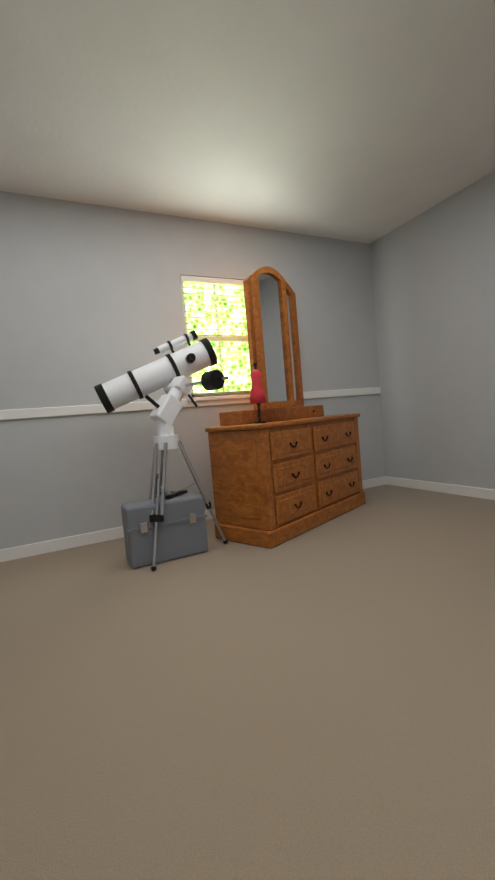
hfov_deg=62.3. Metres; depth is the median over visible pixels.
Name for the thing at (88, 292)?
wall
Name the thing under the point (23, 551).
baseboard
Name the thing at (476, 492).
baseboard
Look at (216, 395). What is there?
window
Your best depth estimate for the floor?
1.11 m
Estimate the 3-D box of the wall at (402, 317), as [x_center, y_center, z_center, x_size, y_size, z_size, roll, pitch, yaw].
[2.046,-0.698,2.541,0.120,2.330,3.200,-7,4,-26]
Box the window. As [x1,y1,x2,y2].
[181,282,251,401]
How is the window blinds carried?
attached to the window
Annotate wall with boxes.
[0,191,383,549]
[368,171,494,489]
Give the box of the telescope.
[94,330,228,570]
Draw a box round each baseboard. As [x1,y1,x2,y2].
[0,387,387,561]
[380,388,494,499]
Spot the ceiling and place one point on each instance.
(366, 121)
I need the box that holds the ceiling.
[0,0,494,243]
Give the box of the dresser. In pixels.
[205,266,365,548]
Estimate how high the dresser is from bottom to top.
1.860 m
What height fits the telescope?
1.361 m
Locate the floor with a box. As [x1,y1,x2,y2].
[0,484,494,879]
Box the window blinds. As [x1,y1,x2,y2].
[180,275,251,394]

